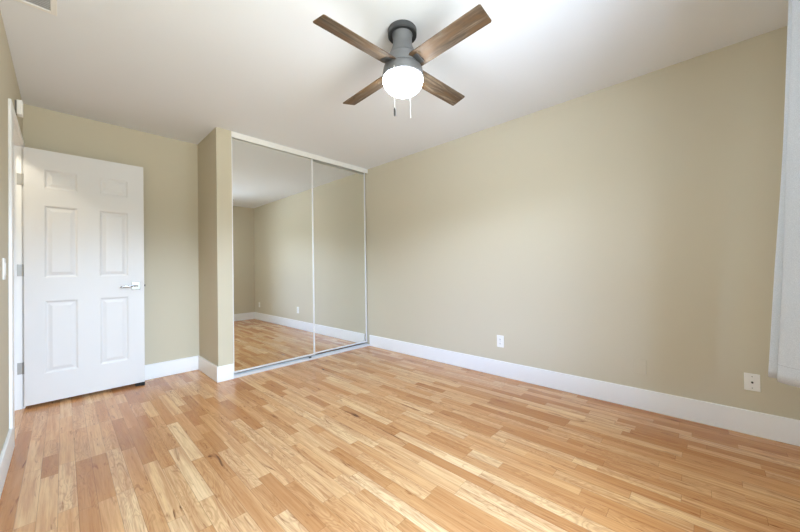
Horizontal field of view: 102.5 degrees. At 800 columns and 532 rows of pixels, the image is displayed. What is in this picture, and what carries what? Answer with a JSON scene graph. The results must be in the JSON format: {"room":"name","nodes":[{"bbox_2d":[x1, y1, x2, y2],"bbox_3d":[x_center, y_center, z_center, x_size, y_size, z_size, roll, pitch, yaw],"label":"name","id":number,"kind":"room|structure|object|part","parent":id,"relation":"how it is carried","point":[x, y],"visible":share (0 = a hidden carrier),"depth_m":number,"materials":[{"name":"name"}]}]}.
{"room":"empty bedroom","nodes":[
{"label":"empty bedroom","id":0,"kind":"room"},
{"bbox_2d":[0,11,22,453],"bbox_3d":[-1.439,-0.138,0.978,4.555,2.440,0.124,-1,-1,44],"label":"wall","id":1,"kind":"structure","parent":0,"point":[9,88],"depth_m":1.77,"materials":[{"name":"beige paint"}]},
{"bbox_2d":[2,258,5,279],"bbox_3d":[-2.131,0.016,1.729,0.072,0.116,0.009,-1,-1,44],"label":"light switch","id":2,"kind":"object","parent":1,"relation":"attached to","point":[3,259],"visible":1,"depth_m":1.71,"materials":[{"name":"white plastic"}]},
{"bbox_2d":[0,428,12,496],"bbox_3d":[-1.050,1.000,0.709,3.412,0.149,0.015,-1,-1,44],"label":"baseboard","id":3,"kind":"structure","parent":1,"relation":"attached to","point":[7,450],"depth_m":1.67,"materials":[{"name":"white paint"}]},
{"bbox_2d":[8,98,25,449],"bbox_3d":[-2.703,0.063,2.182,0.979,2.098,0.152,-1,-1,44],"label":"door frame","id":4,"kind":"structure","parent":1,"relation":"attached to","point":[12,118],"depth_m":2.49,"materials":[{"name":"white paint"}]},
{"bbox_2d":[15,99,22,117],"bbox_3d":[-2.608,-1.080,2.197,0.060,0.100,0.036,-1,-1,44],"label":"wall sensor","id":5,"kind":"object","parent":1,"relation":"attached to","point":[18,103],"visible":0.92,"depth_m":2.18,"materials":[{"name":"grey plastic"}]},
{"bbox_2d":[16,147,144,406],"bbox_3d":[-2.697,0.078,2.769,0.144,2.026,0.787,-1,-1,44],"label":"door","id":6,"kind":"structure","parent":1,"relation":"in","point":[82,270],"depth_m":2.73,"materials":[{"name":"white paint"}]},
{"bbox_3d":[-2.474,0.183,2.931,0.046,0.024,0.125,-1,-1,44],"label":"lever handle","id":7,"kind":"part","parent":6,"relation":"part of","materials":[{"name":"silver metal"}]},
{"bbox_2d":[23,104,198,364],"bbox_3d":[-2.049,-0.104,3.729,0.124,2.440,3.268,-1,-1,44],"label":"wall","id":8,"kind":"structure","parent":0,"point":[170,166],"depth_m":3.25,"materials":[{"name":"beige paint"}]},
{"bbox_2d":[145,355,199,379],"bbox_3d":[-2.596,1.044,3.025,0.015,0.149,1.238,-1,-1,44],"label":"baseboard","id":9,"kind":"structure","parent":8,"relation":"attached to","point":[161,369],"depth_m":3.28,"materials":[{"name":"white paint"}]},
{"bbox_2d":[198,127,232,366],"bbox_3d":[-1.922,-0.109,3.326,0.616,2.440,0.135,-1,-1,44],"label":"wall","id":10,"kind":"structure","parent":0,"point":[214,151],"depth_m":3.15,"materials":[{"name":"beige paint"}]},
{"bbox_2d":[198,356,233,382],"bbox_3d":[-1.899,1.036,3.300,0.616,0.149,0.150,-1,-1,44],"label":"baseboard","id":11,"kind":"structure","parent":10,"relation":"attached to","point":[226,372],"depth_m":3.12,"materials":[{"name":"white paint"}]},
{"bbox_2d":[0,0,787,168],"bbox_3d":[-1.192,-1.400,2.234,5.888,0.100,4.491,-1,-1,44],"label":"ceiling","id":12,"kind":"structure","parent":0,"point":[182,70],"depth_m":2.11,"materials":[{"name":"white paint"}]},
{"bbox_2d":[15,0,56,15],"bbox_3d":[-1.772,-1.345,1.528,0.367,0.007,0.189,-1,-1,44],"label":"ceiling vent","id":13,"kind":"object","parent":12,"relation":"in","point":[49,6],"visible":1,"depth_m":1.65,"materials":[{"name":"white paint"}]},
{"bbox_2d":[231,131,367,173],"bbox_3d":[-1.085,-1.308,3.839,0.080,0.058,1.771,-1,-1,44],"label":"track","id":14,"kind":"object","parent":12,"relation":"attached to","point":[233,134],"visible":0.98,"depth_m":3.65,"materials":[{"name":"white metal"}]},
{"bbox_2d":[313,4,491,117],"bbox_3d":[0.017,-1.089,1.862,0.841,0.564,0.841,-1,-1,1],"label":"ceiling fan","id":15,"kind":"object","parent":12,"relation":"hanging from","point":[403,76],"visible":1,"depth_m":1.76,"materials":[{"name":"brown wood"}]},
{"bbox_3d":[-0.216,-1.147,1.641,0.454,0.006,0.107,0,13,-44],"label":"blade","id":16,"kind":"part","parent":15,"relation":"part of","materials":[{"name":"brown wood"}]},
{"bbox_3d":[-0.206,-1.143,2.095,0.107,0.006,0.454,-19,12,-42],"label":"blade","id":17,"kind":"part","parent":15,"relation":"part of","materials":[{"name":"brown wood"}]},
{"bbox_3d":[-0.030,-0.980,1.752,0.003,0.233,0.003,-1,-1,44],"label":"pull chain","id":18,"kind":"part","parent":15,"relation":"part of","materials":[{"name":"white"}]},
{"bbox_3d":[0.018,-1.038,1.861,0.231,0.094,0.231,-1,-1,44],"label":"globe","id":19,"kind":"part","parent":15,"relation":"part of","materials":[{"name":"white glass"}]},
{"bbox_3d":[0.248,-1.149,2.084,0.454,0.006,0.107,0,-14,-44],"label":"blade","id":20,"kind":"part","parent":15,"relation":"part of","materials":[{"name":"brown wood"}]},
{"bbox_3d":[0.237,-1.153,1.630,0.107,0.006,0.454,18,-13,-42],"label":"blade","id":21,"kind":"part","parent":15,"relation":"part of","materials":[{"name":"brown wood"}]},
{"bbox_2d":[0,344,799,531],"bbox_3d":[-1.155,1.129,2.211,5.888,0.080,4.491,-1,-1,44],"label":"floor","id":22,"kind":"structure","parent":0,"point":[368,438],"depth_m":1.75,"materials":[{"name":"laminate"}]},
{"bbox_2d":[135,382,144,385],"bbox_3d":[-2.435,1.103,3.005,0.076,0.025,0.068,-1,-1,44],"label":"door stop","id":23,"kind":"object","parent":22,"relation":"on","point":[140,383],"visible":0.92,"depth_m":2.99,"materials":[{"name":"black rubber"}]},
{"bbox_2d":[234,343,369,377],"bbox_3d":[-1.051,1.085,3.818,0.082,0.036,1.771,-1,-1,44],"label":"track","id":24,"kind":"object","parent":22,"relation":"on","point":[249,372],"visible":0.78,"depth_m":3.66,"materials":[{"name":"silver metal"}]},
{"bbox_2d":[231,137,314,372],"bbox_3d":[-1.352,-0.130,3.514,0.022,2.381,0.916,-1,-1,44],"label":"mirrored closet door","id":25,"kind":"structure","parent":24,"relation":"on","point":[273,216],"depth_m":3.47,"materials":[{"name":"white mirror"}]},
{"bbox_3d":[-1.337,1.051,3.501,0.020,0.018,0.889,-1,-1,44],"label":"rail","id":26,"kind":"part","parent":25,"relation":"part of","materials":[{"name":"silver metal"}]},
{"bbox_2d":[313,159,366,353],"bbox_3d":[-0.783,-0.133,4.155,0.022,2.381,0.881,-1,-1,44],"label":"mirrored closet door","id":27,"kind":"structure","parent":24,"relation":"on","point":[340,289],"depth_m":4.14,"materials":[{"name":"white mirror"}]},
{"bbox_3d":[-0.766,1.048,4.144,0.020,0.018,0.846,-1,-1,44],"label":"rail","id":28,"kind":"part","parent":27,"relation":"part of","materials":[{"name":"silver metal"}]},
{"bbox_2d":[361,26,799,419],"bbox_3d":[0.770,-0.148,3.388,4.679,2.440,0.124,-1,-1,44],"label":"wall","id":29,"kind":"structure","parent":0,"point":[597,232],"depth_m":2.47,"materials":[{"name":"beige paint"}]},
{"bbox_2d":[497,335,503,347],"bbox_3d":[0.971,0.730,3.108,0.070,0.115,0.009,-1,-1,44],"label":"wall outlet","id":30,"kind":"object","parent":29,"relation":"attached to","point":[500,339],"visible":1,"depth_m":3.10,"materials":[{"name":"white plastic"}]},
{"bbox_2d":[369,335,799,445],"bbox_3d":[0.963,0.992,3.113,3.810,0.149,0.015,-1,-1,44],"label":"baseboard","id":31,"kind":"structure","parent":29,"relation":"attached to","point":[763,425],"depth_m":2.40,"materials":[{"name":"white paint"}]},
{"bbox_2d":[634,358,646,374],"bbox_3d":[1.764,0.739,2.355,0.072,0.112,0.007,-1,-1,44],"label":"blank wall plate","id":32,"kind":"object","parent":29,"relation":"attached to","point":[640,366],"visible":1,"depth_m":2.35,"materials":[{"name":"beige paint"}]},
{"bbox_2d":[744,373,760,391],"bbox_3d":[2.163,0.715,1.970,0.068,0.106,0.015,-1,-1,44],"label":"cable wall plate","id":33,"kind":"object","parent":29,"relation":"attached to","point":[751,381],"visible":1,"depth_m":1.97,"materials":[{"name":"white plastic"}]},
{"bbox_3d":[1.292,-0.181,0.634,0.124,2.440,3.144,-1,-1,44],"label":"wall","id":34,"kind":"structure","parent":0,"visible":0},
{"bbox_3d":[0.975,-1.302,0.536,0.164,0.018,1.970,-1,-1,44],"label":"curtain rod","id":35,"kind":"object","parent":34,"relation":"attached to","visible":0},
{"bbox_2d":[768,0,799,387],"bbox_3d":[1.272,-0.418,0.997,0.122,1.748,0.810,-1,-1,44],"label":"curtain","id":36,"kind":"object","parent":35,"relation":"hanging from","point":[784,354],"visible":1,"depth_m":1.24,"materials":[{"name":"grey fabric"}]}
]}

